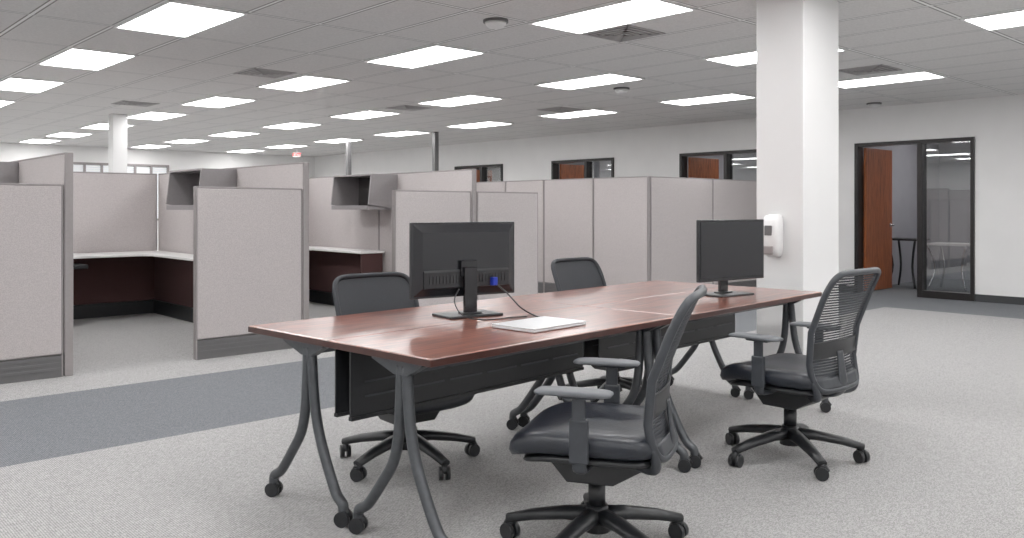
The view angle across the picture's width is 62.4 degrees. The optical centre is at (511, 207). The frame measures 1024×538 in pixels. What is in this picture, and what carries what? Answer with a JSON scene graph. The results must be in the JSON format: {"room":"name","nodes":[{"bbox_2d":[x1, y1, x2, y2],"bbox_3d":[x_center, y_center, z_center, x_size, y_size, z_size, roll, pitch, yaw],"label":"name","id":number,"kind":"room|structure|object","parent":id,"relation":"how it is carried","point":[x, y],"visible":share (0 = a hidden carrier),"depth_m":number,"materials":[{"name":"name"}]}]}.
{"room":"open-plan office","nodes":[
{"label":"open-plan office","id":0,"kind":"room"},
{"bbox_2d":[108,113,126,172],"bbox_3d":[-6.279,-0.110,13.462,0.220,2.760,0.220,0,0,-43],"label":"column","id":1,"kind":"structure","parent":0,"point":[117,123],"depth_m":13.39,"materials":[{"name":"paint"}]},
{"bbox_2d":[0,142,314,250],"bbox_3d":[-10.435,-0.110,20.360,20.200,2.760,0.100,0,0,-43],"label":"wall","id":2,"kind":"structure","parent":0,"point":[176,160],"depth_m":21.62,"materials":[{"name":"paint"}]},
{"bbox_2d":[73,162,168,220],"bbox_3d":[-9.726,-0.390,20.882,2.450,1.420,0.090,0,0,-43],"label":"window","id":3,"kind":"structure","parent":2,"relation":"in","point":[150,169],"depth_m":21.10,"materials":[{"name":"white glass"}]},
{"bbox_2d":[0,278,1023,537],"bbox_3d":[-1.635,1.320,10.791,20.200,0.100,26.100,0,0,-43],"label":"floor","id":4,"kind":"structure","parent":0,"point":[145,438],"depth_m":4.37,"materials":[{"name":"carpet"}]},
{"bbox_2d":[0,183,62,383],"bbox_3d":[-3.767,0.545,6.046,1.000,1.450,0.066,0,0,-43],"label":"panel","id":5,"kind":"object","parent":4,"relation":"on","point":[31,215],"visible":1,"depth_m":6.21,"materials":[{"name":"fabric"}]},
{"bbox_2d":[11,152,72,375],"bbox_3d":[-3.951,0.425,7.045,0.066,1.690,1.780,0,0,-43],"label":"panel","id":6,"kind":"object","parent":4,"relation":"on","point":[54,168],"visible":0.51,"depth_m":6.40,"materials":[{"name":"fabric"}]},
{"bbox_2d":[73,172,156,252],"bbox_3d":[-5.073,0.425,9.735,1.910,1.690,0.066,0,0,-43],"label":"panel","id":7,"kind":"object","parent":4,"relation":"on","point":[113,212],"visible":0.19,"depth_m":10.01,"materials":[{"name":"fabric"}]},
{"bbox_2d":[73,251,192,322],"bbox_3d":[-4.383,0.895,8.977,1.900,0.750,1.950,0,0,-43],"label":"desk","id":8,"kind":"object","parent":4,"relation":"on","point":[130,282],"depth_m":9.88,"materials":[{"name":"laminate"}]},
{"bbox_2d":[73,263,87,268],"bbox_3d":[-4.965,0.599,9.019,0.680,0.103,0.500,0,0,-43],"label":"keyboard tray","id":9,"kind":"object","parent":8,"relation":"attached to","point":[77,265],"visible":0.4,"depth_m":9.03,"materials":[{"name":"black plastic"}]},
{"bbox_2d":[158,173,192,253],"bbox_3d":[-3.705,0.425,9.717,0.066,1.690,1.800,0,0,-43],"label":"panel","id":10,"kind":"object","parent":4,"relation":"on","point":[175,227],"visible":0.13,"depth_m":10.04,"materials":[{"name":"fabric"}]},
{"bbox_2d":[166,168,236,209],"bbox_3d":[-3.282,-0.190,8.903,0.410,0.420,0.850,0,0,-43],"label":"bin","id":11,"kind":"object","parent":10,"relation":"attached to","point":[181,183],"visible":0.59,"depth_m":9.06,"materials":[{"name":"metal"}]},
{"bbox_2d":[166,205,192,209],"bbox_3d":[-3.282,-0.005,8.903,0.410,0.050,0.810,0,0,-43],"label":"shelf","id":12,"kind":"object","parent":11,"relation":"attached to","point":[168,207],"depth_m":8.79,"materials":[{"name":"metal"}]},
{"bbox_2d":[193,186,301,359],"bbox_3d":[-2.294,0.545,7.400,0.980,1.450,0.066,0,0,-43],"label":"panel","id":13,"kind":"object","parent":4,"relation":"on","point":[247,241],"visible":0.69,"depth_m":7.33,"materials":[{"name":"fabric"}]},
{"bbox_2d":[224,162,308,333],"bbox_3d":[-2.486,0.425,8.392,0.066,1.690,1.780,0,0,-43],"label":"panel","id":14,"kind":"object","parent":4,"relation":"on","point":[287,175],"visible":0.18,"depth_m":7.83,"materials":[{"name":"fabric"}]},
{"bbox_2d":[309,176,378,249],"bbox_3d":[-2.225,0.425,11.077,0.066,1.690,1.800,0,0,-43],"label":"panel","id":15,"kind":"object","parent":4,"relation":"on","point":[351,229],"visible":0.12,"depth_m":11.14,"materials":[{"name":"fabric"}]},
{"bbox_2d":[331,174,397,209],"bbox_3d":[-1.803,-0.190,10.263,0.410,0.420,0.850,0,0,-43],"label":"bin","id":16,"kind":"object","parent":15,"relation":"attached to","point":[358,191],"visible":0.9,"depth_m":10.25,"materials":[{"name":"metal"}]},
{"bbox_2d":[331,205,391,209],"bbox_3d":[-1.803,-0.005,10.263,0.410,0.050,0.810,0,0,-43],"label":"shelf","id":17,"kind":"object","parent":16,"relation":"attached to","point":[337,207],"depth_m":9.99,"materials":[{"name":"metal"}]},
{"bbox_2d":[309,246,384,304],"bbox_3d":[-2.904,0.895,10.338,1.900,0.750,1.950,0,0,-43],"label":"desk","id":18,"kind":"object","parent":4,"relation":"on","point":[326,264],"depth_m":11.03,"materials":[{"name":"laminate"}]},
{"bbox_2d":[346,141,351,174],"bbox_3d":[-3.635,-0.110,18.808,0.090,2.760,0.090,0,0,-43],"label":"column","id":19,"kind":"structure","parent":4,"relation":"on","point":[348,143],"depth_m":18.77,"materials":[{"name":"grey metal"}]},
{"bbox_2d":[332,272,479,481],"bbox_3d":[-0.531,0.808,4.224,0.721,0.923,0.776,0,0,-39],"label":"office chair","id":20,"kind":"object","parent":4,"relation":"on","point":[378,291],"visible":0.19,"depth_m":4.30,"materials":[{"name":"grey plastic"}]},
{"bbox_2d":[248,298,579,527],"bbox_3d":[-0.371,0.899,4.150,0.698,0.742,1.634,0,0,43],"label":"table","id":21,"kind":"object","parent":4,"relation":"on","point":[310,338],"visible":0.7,"depth_m":3.64,"materials":[{"name":"wood"}]},
{"bbox_2d":[409,222,513,319],"bbox_3d":[-0.218,0.299,4.151,0.590,0.458,0.185,0,0,-34],"label":"computer monitor","id":22,"kind":"object","parent":21,"relation":"on","point":[445,258],"visible":0.99,"depth_m":4.12,"materials":[{"name":"black plastic"}]},
{"bbox_2d":[379,169,475,271],"bbox_3d":[-1.007,0.425,9.752,0.066,1.690,1.780,0,0,-43],"label":"panel","id":23,"kind":"object","parent":4,"relation":"on","point":[464,179],"visible":0.16,"depth_m":9.69,"materials":[{"name":"fabric"}]},
{"bbox_2d":[392,190,470,306],"bbox_3d":[-0.822,0.545,8.754,0.980,1.450,0.066,0,0,-43],"label":"panel","id":24,"kind":"object","parent":4,"relation":"on","point":[408,206],"visible":0.26,"depth_m":8.62,"materials":[{"name":"fabric"}]},
{"bbox_2d":[432,132,438,170],"bbox_3d":[-1.500,-0.110,16.560,0.090,2.760,0.090,0,0,-43],"label":"column","id":25,"kind":"structure","parent":4,"relation":"on","point":[435,135],"depth_m":16.53,"materials":[{"name":"grey metal"}]},
{"bbox_2d":[476,181,505,191],"bbox_3d":[-0.379,0.425,13.502,0.066,1.690,0.870,0,0,-43],"label":"panel","id":26,"kind":"object","parent":4,"relation":"on","point":[494,186],"visible":0.12,"depth_m":13.38,"materials":[{"name":"fabric"}]},
{"bbox_2d":[476,191,537,299],"bbox_3d":[-0.057,0.545,9.458,0.920,1.450,0.066,0,0,-43],"label":"panel","id":27,"kind":"object","parent":4,"relation":"on","point":[520,208],"visible":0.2,"depth_m":9.54,"materials":[{"name":"fabric"}]},
{"bbox_2d":[328,306,692,537],"bbox_3d":[0.079,0.899,3.727,0.698,0.742,1.634,0,0,43],"label":"table","id":28,"kind":"object","parent":4,"relation":"on","point":[398,372],"visible":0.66,"depth_m":3.49,"materials":[{"name":"brown wood"}]},
{"bbox_2d":[454,289,526,319],"bbox_3d":[-0.098,0.458,4.013,0.356,0.141,0.124,0,0,-5],"label":"power cable","id":29,"kind":"object","parent":28,"relation":"on","point":[458,289],"visible":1,"depth_m":3.98,"materials":[{"name":"black plastic"}]},
{"bbox_2d":[490,277,540,316],"bbox_3d":[0.053,0.438,4.116,0.099,0.185,0.392,0,0,-43],"label":"cable","id":30,"kind":"object","parent":28,"relation":"on","point":[493,280],"visible":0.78,"depth_m":4.21,"materials":[{"name":"black plastic"}]},
{"bbox_2d":[492,316,585,332],"bbox_3d":[0.122,0.517,3.767,0.250,0.017,0.356,0,0,43],"label":"laptop","id":31,"kind":"object","parent":28,"relation":"on","point":[544,323],"visible":1,"depth_m":3.72,"materials":[{"name":"white plastic"}]},
{"bbox_2d":[506,180,543,292],"bbox_3d":[0.207,0.425,12.865,0.066,1.690,0.840,0,0,-43],"label":"panel","id":32,"kind":"object","parent":4,"relation":"on","point":[523,185],"visible":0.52,"depth_m":12.60,"materials":[{"name":"fabric"}]},
{"bbox_2d":[544,178,593,292],"bbox_3d":[0.826,0.425,12.191,0.066,1.690,0.970,0,0,-43],"label":"panel","id":33,"kind":"object","parent":4,"relation":"on","point":[568,203],"visible":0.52,"depth_m":12.19,"materials":[{"name":"fabric"}]},
{"bbox_2d":[500,285,706,537],"bbox_3d":[0.324,0.779,3.143,0.776,0.982,0.721,0,0,17],"label":"office chair","id":34,"kind":"object","parent":4,"relation":"on","point":[598,445],"visible":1,"depth_m":2.99,"materials":[{"name":"black plastic"}]},
{"bbox_2d":[551,257,657,401],"bbox_3d":[0.663,0.806,5.539,0.721,0.928,0.776,0,0,-45],"label":"office chair","id":35,"kind":"object","parent":4,"relation":"on","point":[576,272],"visible":0.14,"depth_m":5.72,"materials":[{"name":"grey plastic"}]},
{"bbox_2d":[502,280,740,426],"bbox_3d":[0.750,0.899,5.341,0.698,0.742,1.634,0,0,43],"label":"table","id":36,"kind":"object","parent":4,"relation":"on","point":[621,292],"visible":0.32,"depth_m":5.22,"materials":[{"name":"wood"}]},
{"bbox_2d":[594,176,649,285],"bbox_3d":[1.482,0.425,11.477,0.066,1.690,0.950,0,0,-43],"label":"panel","id":37,"kind":"object","parent":4,"relation":"on","point":[621,204],"visible":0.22,"depth_m":11.42,"materials":[{"name":"fabric"}]},
{"bbox_2d":[650,176,712,283],"bbox_3d":[2.336,0.425,11.658,1.420,1.690,0.066,0,0,-43],"label":"panel","id":38,"kind":"object","parent":4,"relation":"on","point":[676,203],"visible":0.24,"depth_m":11.53,"materials":[{"name":"fabric"}]},
{"bbox_2d":[587,286,831,467],"bbox_3d":[1.199,0.899,4.918,0.698,0.742,1.634,0,0,43],"label":"table","id":39,"kind":"object","parent":4,"relation":"on","point":[712,318],"visible":0.56,"depth_m":4.82,"materials":[{"name":"wood"}]},
{"bbox_2d":[696,219,763,297],"bbox_3d":[1.299,0.299,5.124,0.590,0.458,0.185,0,0,-36],"label":"computer monitor","id":40,"kind":"object","parent":39,"relation":"on","point":[726,250],"visible":0.98,"depth_m":5.07,"materials":[{"name":"black plastic"}]},
{"bbox_2d":[713,179,756,286],"bbox_3d":[3.341,0.425,12.581,1.290,1.690,0.066,0,0,-43],"label":"panel","id":41,"kind":"object","parent":4,"relation":"on","point":[732,199],"visible":0.28,"depth_m":12.51,"materials":[{"name":"fabric"}]},
{"bbox_2d":[720,267,880,481],"bbox_3d":[1.418,0.779,4.282,0.721,0.982,0.776,0,0,-43],"label":"office chair","id":42,"kind":"object","parent":4,"relation":"on","point":[791,382],"visible":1,"depth_m":4.10,"materials":[{"name":"grey plastic"}]},
{"bbox_2d":[892,238,929,288],"bbox_3d":[6.360,0.883,13.619,0.520,0.786,0.520,0,0,-43],"label":"table","id":43,"kind":"object","parent":4,"relation":"on","point":[893,239],"visible":0.65,"depth_m":13.49,"materials":[{"name":"black metal"}]},
{"bbox_2d":[927,242,969,291],"bbox_3d":[6.887,0.913,13.194,0.600,0.727,0.640,0,0,-43],"label":"table","id":44,"kind":"object","parent":4,"relation":"on","point":[941,244],"visible":0.73,"depth_m":13.16,"materials":[{"name":"metal"}]},
{"bbox_3d":[-5.169,0.425,8.370,0.066,1.690,1.800,0,0,-43],"label":"panel","id":45,"kind":"object","parent":4,"relation":"on","visible":0},
{"bbox_2d":[0,162,18,182],"bbox_3d":[-4.747,-0.190,7.556,0.410,0.420,0.850,0,0,-43],"label":"bin","id":46,"kind":"object","parent":45,"relation":"attached to","point":[9,171],"visible":0.46,"depth_m":7.33,"materials":[{"name":"metal"}]},
{"bbox_2d":[0,0,1023,156],"bbox_3d":[-1.635,-1.540,10.791,20.200,0.100,26.100,0,0,-43],"label":"ceiling","id":47,"kind":"structure","parent":0,"point":[325,38],"depth_m":8.90,"materials":[{"name":"tile"}]},
{"bbox_2d":[0,100,16,107],"bbox_3d":[-7.509,-1.482,11.978,0.600,0.016,1.200,0,0,-43],"label":"recessed light","id":48,"kind":"object","parent":47,"relation":"in","point":[3,103],"visible":1,"depth_m":11.85,"materials":[{"name":"white plastic"}]},
{"bbox_2d":[0,101,11,106],"bbox_3d":[-7.509,-1.484,11.978,0.556,0.009,1.156,0,0,-43],"label":"diffuser","id":49,"kind":"object","parent":48,"relation":"attached to","point":[2,103],"depth_m":11.97,"materials":[{"name":"white plastic"}]},
{"bbox_2d":[0,76,65,92],"bbox_3d":[-5.885,-1.482,10.211,0.600,0.016,1.200,0,0,-43],"label":"recessed light","id":50,"kind":"object","parent":47,"relation":"in","point":[19,84],"visible":1,"depth_m":10.13,"materials":[{"name":"white plastic"}]},
{"bbox_2d":[19,139,61,143],"bbox_3d":[-10.481,-1.482,18.755,0.600,0.016,1.200,0,0,-43],"label":"recessed light","id":51,"kind":"object","parent":47,"relation":"in","point":[42,141],"visible":1,"depth_m":18.81,"materials":[{"name":"white plastic"}]},
{"bbox_2d":[23,139,55,142],"bbox_3d":[-10.481,-1.484,18.755,0.556,0.009,1.156,0,0,-43],"label":"diffuser","id":52,"kind":"object","parent":51,"relation":"attached to","point":[28,140],"depth_m":18.81,"materials":[{"name":"white plastic"}]},
{"bbox_2d":[44,132,93,137],"bbox_3d":[-8.992,-1.482,17.136,0.600,0.016,1.200,0,0,-43],"label":"recessed light","id":53,"kind":"object","parent":47,"relation":"in","point":[58,134],"visible":1,"depth_m":17.02,"materials":[{"name":"white plastic"}]},
{"bbox_2d":[49,133,89,137],"bbox_3d":[-8.992,-1.484,17.136,0.556,0.009,1.156,0,0,-43],"label":"diffuser","id":54,"kind":"object","parent":53,"relation":"attached to","point":[69,135],"depth_m":17.24,"materials":[{"name":"white plastic"}]},
{"bbox_2d":[36,47,137,70],"bbox_3d":[-4.260,-1.482,8.445,0.600,0.016,1.200,0,0,-43],"label":"recessed light","id":55,"kind":"object","parent":47,"relation":"in","point":[71,57],"visible":1,"depth_m":8.39,"materials":[{"name":"white plastic"}]},
{"bbox_2d":[79,123,135,129],"bbox_3d":[-7.367,-1.482,15.369,0.600,0.016,1.200,0,0,-43],"label":"recessed light","id":56,"kind":"object","parent":47,"relation":"in","point":[103,126],"visible":0.69,"depth_m":15.34,"materials":[{"name":"white plastic"}]},
{"bbox_2d":[84,124,130,128],"bbox_3d":[-7.367,-1.484,15.369,0.556,0.009,1.156,0,0,-43],"label":"diffuser","id":57,"kind":"object","parent":56,"relation":"attached to","point":[93,126],"depth_m":15.34,"materials":[{"name":"white plastic"}]},
{"bbox_2d":[111,100,159,106],"bbox_3d":[-5.369,-1.480,12.044,0.500,0.020,0.500,0,0,-43],"label":"ceiling vent","id":58,"kind":"object","parent":47,"relation":"in","point":[123,102],"visible":1,"depth_m":11.98,"materials":[{"name":"metal"}]},
{"bbox_2d":[129,144,172,148],"bbox_3d":[-8.714,-1.482,20.380,0.600,0.016,1.200,0,0,-43],"label":"recessed light","id":59,"kind":"object","parent":47,"relation":"in","point":[150,146],"visible":1,"depth_m":20.34,"materials":[{"name":"white plastic"}]},
{"bbox_2d":[134,145,166,147],"bbox_3d":[-8.714,-1.484,20.380,0.556,0.009,1.156,0,0,-43],"label":"diffuser","id":60,"kind":"object","parent":59,"relation":"attached to","point":[139,146],"depth_m":20.34,"materials":[{"name":"white plastic"}]},
{"bbox_2d":[127,111,188,120],"bbox_3d":[-5.743,-1.482,13.603,0.600,0.016,1.200,0,0,-43],"label":"recessed light","id":61,"kind":"object","parent":47,"relation":"in","point":[149,115],"visible":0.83,"depth_m":13.52,"materials":[{"name":"white plastic"}]},
{"bbox_2d":[113,0,247,37],"bbox_3d":[-2.636,-1.482,6.678,0.600,0.016,1.200,0,0,-43],"label":"recessed light","id":62,"kind":"object","parent":47,"relation":"in","point":[169,17],"visible":1,"depth_m":6.63,"materials":[{"name":"white plastic"}]},
{"bbox_2d":[164,139,210,143],"bbox_3d":[-7.225,-1.482,18.760,0.600,0.016,1.200,0,0,-43],"label":"recessed light","id":63,"kind":"object","parent":47,"relation":"in","point":[184,141],"visible":1,"depth_m":18.81,"materials":[{"name":"white plastic"}]},
{"bbox_2d":[170,139,204,142],"bbox_3d":[-7.225,-1.484,18.760,0.556,0.009,1.156,0,0,-43],"label":"diffuser","id":64,"kind":"object","parent":63,"relation":"attached to","point":[178,140],"depth_m":18.80,"materials":[{"name":"white plastic"}]},
{"bbox_2d":[180,96,257,107],"bbox_3d":[-4.118,-1.482,11.836,0.600,0.016,1.200,0,0,-43],"label":"recessed light","id":65,"kind":"object","parent":47,"relation":"in","point":[213,101],"visible":1,"depth_m":11.74,"materials":[{"name":"white plastic"}]},
{"bbox_2d":[207,131,260,136],"bbox_3d":[-5.601,-1.482,16.994,0.600,0.016,1.200,0,0,-43],"label":"recessed light","id":66,"kind":"object","parent":47,"relation":"in","point":[230,133],"visible":1,"depth_m":17.02,"materials":[{"name":"white plastic"}]},
{"bbox_2d":[224,149,266,152],"bbox_3d":[-6.948,-1.482,22.004,0.600,0.016,1.200,0,0,-43],"label":"recessed light","id":67,"kind":"object","parent":47,"relation":"in","point":[241,150],"visible":1,"depth_m":22.05,"materials":[{"name":"white plastic"}]},
{"bbox_2d":[230,150,259,152],"bbox_3d":[-6.948,-1.484,22.004,0.556,0.009,1.156,0,0,-43],"label":"diffuser","id":68,"kind":"object","parent":67,"relation":"attached to","point":[236,151],"depth_m":22.13,"materials":[{"name":"white plastic"}]},
{"bbox_2d":[233,68,295,77],"bbox_3d":[-2.724,-1.480,9.315,0.500,0.020,0.500,0,0,-43],"label":"ceiling vent","id":69,"kind":"object","parent":47,"relation":"in","point":[259,72],"visible":1,"depth_m":9.26,"materials":[{"name":"metal"}]},
{"bbox_2d":[263,144,308,148],"bbox_3d":[-5.459,-1.482,20.385,0.600,0.016,1.200,0,0,-43],"label":"recessed light","id":70,"kind":"object","parent":47,"relation":"in","point":[285,146],"visible":1,"depth_m":20.34,"materials":[{"name":"white plastic"}]},
{"bbox_2d":[267,145,302,147],"bbox_3d":[-5.459,-1.484,20.385,0.556,0.009,1.156,0,0,-43],"label":"diffuser","id":71,"kind":"object","parent":70,"relation":"attached to","point":[276,146],"depth_m":20.34,"materials":[{"name":"white plastic"}]},
{"bbox_2d":[261,122,322,129],"bbox_3d":[-3.976,-1.482,15.227,0.600,0.016,1.200,0,0,-43],"label":"recessed light","id":72,"kind":"object","parent":47,"relation":"in","point":[289,125],"visible":1,"depth_m":15.16,"materials":[{"name":"white plastic"}]},
{"bbox_2d":[268,123,315,128],"bbox_3d":[-3.976,-1.484,15.227,0.556,0.009,1.156,0,0,-43],"label":"diffuser","id":73,"kind":"object","parent":72,"relation":"attached to","point":[282,125],"depth_m":15.16,"materials":[{"name":"white plastic"}]},
{"bbox_2d":[293,148,300,156],"bbox_3d":[-5.375,-1.380,21.136,0.213,0.220,0.035,0,0,2],"label":"exit sign","id":74,"kind":"object","parent":47,"relation":"hanging from","point":[295,154],"visible":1,"depth_m":21.12,"materials":[{"name":"white plastic"}]},
{"bbox_2d":[256,74,351,91],"bbox_3d":[-2.494,-1.482,10.069,0.600,0.016,1.200,0,0,-43],"label":"recessed light","id":75,"kind":"object","parent":47,"relation":"in","point":[305,82],"visible":1,"depth_m":10.04,"materials":[{"name":"white plastic"}]},
{"bbox_2d":[312,138,364,142],"bbox_3d":[-3.834,-1.482,18.618,0.600,0.016,1.200,0,0,-43],"label":"recessed light","id":76,"kind":"object","parent":47,"relation":"in","point":[337,140],"visible":1,"depth_m":18.53,"materials":[{"name":"white plastic"}]},
{"bbox_2d":[317,139,357,142],"bbox_3d":[-3.834,-1.484,18.618,0.556,0.009,1.156,0,0,-43],"label":"diffuser","id":77,"kind":"object","parent":76,"relation":"attached to","point":[328,140],"depth_m":18.53,"materials":[{"name":"white plastic"}]},
{"bbox_2d":[328,110,401,119],"bbox_3d":[-2.352,-1.482,13.460,0.600,0.016,1.200,0,0,-43],"label":"recessed light","id":78,"kind":"object","parent":47,"relation":"in","point":[365,114],"visible":1,"depth_m":13.38,"materials":[{"name":"white plastic"}]},
{"bbox_2d":[334,111,395,118],"bbox_3d":[-2.352,-1.484,13.460,0.556,0.009,1.156,0,0,-43],"label":"diffuser","id":79,"kind":"object","parent":78,"relation":"attached to","point":[360,114],"depth_m":13.38,"materials":[{"name":"white plastic"}]},
{"bbox_2d":[372,130,431,136],"bbox_3d":[-2.209,-1.482,16.852,0.600,0.016,1.200,0,0,-43],"label":"recessed light","id":80,"kind":"object","parent":47,"relation":"in","point":[406,132],"visible":1,"depth_m":16.79,"materials":[{"name":"white plastic"}]},
{"bbox_2d":[379,131,422,135],"bbox_3d":[-2.209,-1.484,16.852,0.556,0.009,1.156,0,0,-43],"label":"diffuser","id":81,"kind":"object","parent":80,"relation":"attached to","point":[398,133],"depth_m":16.79,"materials":[{"name":"white plastic"}]},
{"bbox_2d":[385,105,430,110],"bbox_3d":[-1.539,-1.480,12.577,0.500,0.020,0.500,0,0,-43],"label":"ceiling vent","id":82,"kind":"object","parent":47,"relation":"in","point":[402,107],"visible":1,"depth_m":12.51,"materials":[{"name":"metal"}]},
{"bbox_2d":[364,44,486,68],"bbox_3d":[-0.869,-1.482,8.303,0.600,0.016,1.200,0,0,-43],"label":"recessed light","id":83,"kind":"object","parent":47,"relation":"in","point":[435,53],"visible":1,"depth_m":8.26,"materials":[{"name":"white plastic"}]},
{"bbox_2d":[416,94,504,106],"bbox_3d":[-0.727,-1.482,11.694,0.600,0.016,1.200,0,0,-43],"label":"recessed light","id":84,"kind":"object","parent":47,"relation":"in","point":[470,98],"visible":1,"depth_m":11.63,"materials":[{"name":"white plastic"}]},
{"bbox_2d":[421,96,497,105],"bbox_3d":[-0.727,-1.484,11.694,0.556,0.009,1.156,0,0,-43],"label":"diffuser","id":85,"kind":"object","parent":84,"relation":"attached to","point":[457,100],"depth_m":11.63,"materials":[{"name":"white plastic"}]},
{"bbox_2d":[445,121,513,128],"bbox_3d":[-0.585,-1.482,15.085,0.600,0.016,1.200,0,0,-43],"label":"recessed light","id":86,"kind":"object","parent":47,"relation":"in","point":[484,123],"visible":1,"depth_m":14.98,"materials":[{"name":"white plastic"}]},
{"bbox_2d":[449,122,505,127],"bbox_3d":[-0.585,-1.484,15.085,0.556,0.009,1.156,0,0,-43],"label":"diffuser","id":87,"kind":"object","parent":86,"relation":"attached to","point":[476,124],"depth_m":15.10,"materials":[{"name":"white plastic"}]},
{"bbox_2d":[483,17,507,28],"bbox_3d":[-0.130,-1.457,6.700,0.200,0.066,0.200,0,0,-43],"label":"smoke detector","id":88,"kind":"object","parent":47,"relation":"attached to","point":[492,22],"visible":1,"depth_m":6.64,"materials":[{"name":"white plastic"}]},
{"bbox_2d":[537,107,583,112],"bbox_3d":[0.733,-1.480,12.765,0.500,0.020,0.500,0,0,-43],"label":"ceiling vent","id":89,"kind":"object","parent":47,"relation":"in","point":[554,109],"visible":1,"depth_m":12.70,"materials":[{"name":"metal"}]},
{"bbox_2d":[538,109,619,118],"bbox_3d":[1.040,-1.482,13.318,0.600,0.016,1.200,0,0,-43],"label":"recessed light","id":90,"kind":"object","parent":47,"relation":"in","point":[588,112],"visible":1,"depth_m":13.23,"materials":[{"name":"white plastic"}]},
{"bbox_2d":[545,110,614,117],"bbox_3d":[1.040,-1.484,13.318,0.556,0.009,1.156,0,0,-43],"label":"diffuser","id":91,"kind":"object","parent":90,"relation":"attached to","point":[580,113],"depth_m":13.23,"materials":[{"name":"white plastic"}]},
{"bbox_2d":[534,72,644,89],"bbox_3d":[0.897,-1.482,9.927,0.600,0.016,1.200,0,0,-43],"label":"recessed light","id":92,"kind":"object","parent":47,"relation":"in","point":[605,78],"visible":1,"depth_m":9.89,"materials":[{"name":"white plastic"}]},
{"bbox_2d":[528,0,696,33],"bbox_3d":[0.755,-1.482,6.536,0.600,0.016,1.200,0,0,-43],"label":"recessed light","id":93,"kind":"object","parent":47,"relation":"in","point":[622,12],"visible":1,"depth_m":6.50,"materials":[{"name":"white plastic"}]},
{"bbox_2d":[613,87,629,92],"bbox_3d":[1.360,-1.457,10.488,0.200,0.066,0.200,0,0,-43],"label":"smoke detector","id":94,"kind":"object","parent":47,"relation":"attached to","point":[617,89],"visible":1,"depth_m":10.42,"materials":[{"name":"white plastic"}]},
{"bbox_2d":[582,24,664,41],"bbox_3d":[0.953,-1.480,7.207,0.500,0.020,0.500,0,0,-43],"label":"ceiling vent","id":95,"kind":"object","parent":47,"relation":"in","point":[628,32],"visible":0.98,"depth_m":7.16,"materials":[{"name":"metal"}]},
{"bbox_2d":[658,93,756,105],"bbox_3d":[2.664,-1.482,11.552,0.600,0.016,1.200,0,0,-43],"label":"recessed light","id":96,"kind":"object","parent":47,"relation":"in","point":[727,96],"visible":0.91,"depth_m":11.53,"materials":[{"name":"white plastic"}]},
{"bbox_2d":[703,47,847,66],"bbox_3d":[2.522,-1.482,8.161,0.600,0.016,1.200,0,0,-43],"label":"recessed light","id":97,"kind":"object","parent":47,"relation":"in","point":[747,57],"visible":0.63,"depth_m":8.36,"materials":[{"name":"white plastic"}]},
{"bbox_2d":[839,64,901,75],"bbox_3d":[3.850,-1.480,9.110,0.500,0.020,0.500,0,0,-43],"label":"ceiling vent","id":98,"kind":"object","parent":47,"relation":"in","point":[881,68],"visible":0.96,"depth_m":9.05,"materials":[{"name":"metal"}]},
{"bbox_2d":[866,102,881,107],"bbox_3d":[5.138,-1.457,11.993,0.200,0.066,0.200,0,0,-43],"label":"smoke detector","id":99,"kind":"object","parent":47,"relation":"attached to","point":[871,104],"visible":1,"depth_m":11.93,"materials":[{"name":"white plastic"}]},
{"bbox_2d":[839,70,946,88],"bbox_3d":[4.288,-1.482,9.785,0.600,0.016,1.200,0,0,-43],"label":"recessed light","id":100,"kind":"object","parent":47,"relation":"in","point":[917,75],"visible":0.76,"depth_m":9.72,"materials":[{"name":"white plastic"}]},
{"bbox_2d":[960,8,1023,30],"bbox_3d":[4.146,-1.482,6.394,0.600,0.016,1.200,0,0,-43],"label":"recessed light","id":101,"kind":"object","parent":47,"relation":"in","point":[1012,18],"visible":1,"depth_m":6.67,"materials":[{"name":"white plastic"}]},
{"bbox_2d":[315,94,1023,296],"bbox_3d":[3.095,-0.110,15.072,0.120,2.760,26.000,0,0,-43],"label":"wall","id":102,"kind":"structure","parent":0,"point":[996,124],"depth_m":12.79,"materials":[{"name":"paint"}]},
{"bbox_2d":[454,164,502,181],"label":"door","id":103,"kind":"structure","parent":102,"relation":"in","point":[482,175],"depth_m":19.15,"materials":[{"name":"brown metal"}]},
{"bbox_2d":[551,157,613,178],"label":"door","id":104,"kind":"structure","parent":102,"relation":"in","point":[567,171],"depth_m":17.42,"materials":[{"name":"brown wood"}]},
{"bbox_2d":[679,149,756,179],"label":"door","id":105,"kind":"structure","parent":102,"relation":"in","point":[708,168],"depth_m":15.11,"materials":[{"name":"brown wood"}]},
{"bbox_2d":[854,137,974,300],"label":"door","id":106,"kind":"structure","parent":102,"relation":"in","point":[878,224],"depth_m":12.70,"materials":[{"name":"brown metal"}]},
{"bbox_2d":[839,285,1023,304],"bbox_3d":[3.046,1.220,15.028,0.012,0.100,26.000,0,0,-43],"label":"baseboard","id":107,"kind":"structure","parent":102,"relation":"attached to","point":[978,297],"depth_m":11.28,"materials":[{"name":"rubber"}]},
{"bbox_2d":[468,141,969,279],"bbox_3d":[5.796,-0.110,17.556,0.100,2.760,26.000,0,0,-43],"label":"wall","id":108,"kind":"structure","parent":0,"point":[954,157],"depth_m":15.21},
{"bbox_2d":[757,0,838,357],"bbox_3d":[2.048,-0.110,6.054,0.510,2.760,0.360,0,0,-43],"label":"column","id":109,"kind":"structure","parent":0,"point":[798,40],"depth_m":5.88,"materials":[{"name":"paint"}]},
{"bbox_2d":[764,214,782,256],"bbox_3d":[1.801,0.193,5.854,0.125,0.295,0.135,0,0,-43],"label":"dispenser","id":110,"kind":"object","parent":109,"relation":"attached to","point":[773,223],"visible":0.87,"depth_m":5.81,"materials":[{"name":"white plastic"}]},
{"bbox_2d":[863,143,938,285],"bbox_3d":[7.580,-0.110,12.913,3.560,2.760,3.550,0,0,-43],"label":"wall","id":111,"kind":"structure","parent":0,"point":[904,157],"depth_m":14.48,"materials":[{"name":"grey paint"}]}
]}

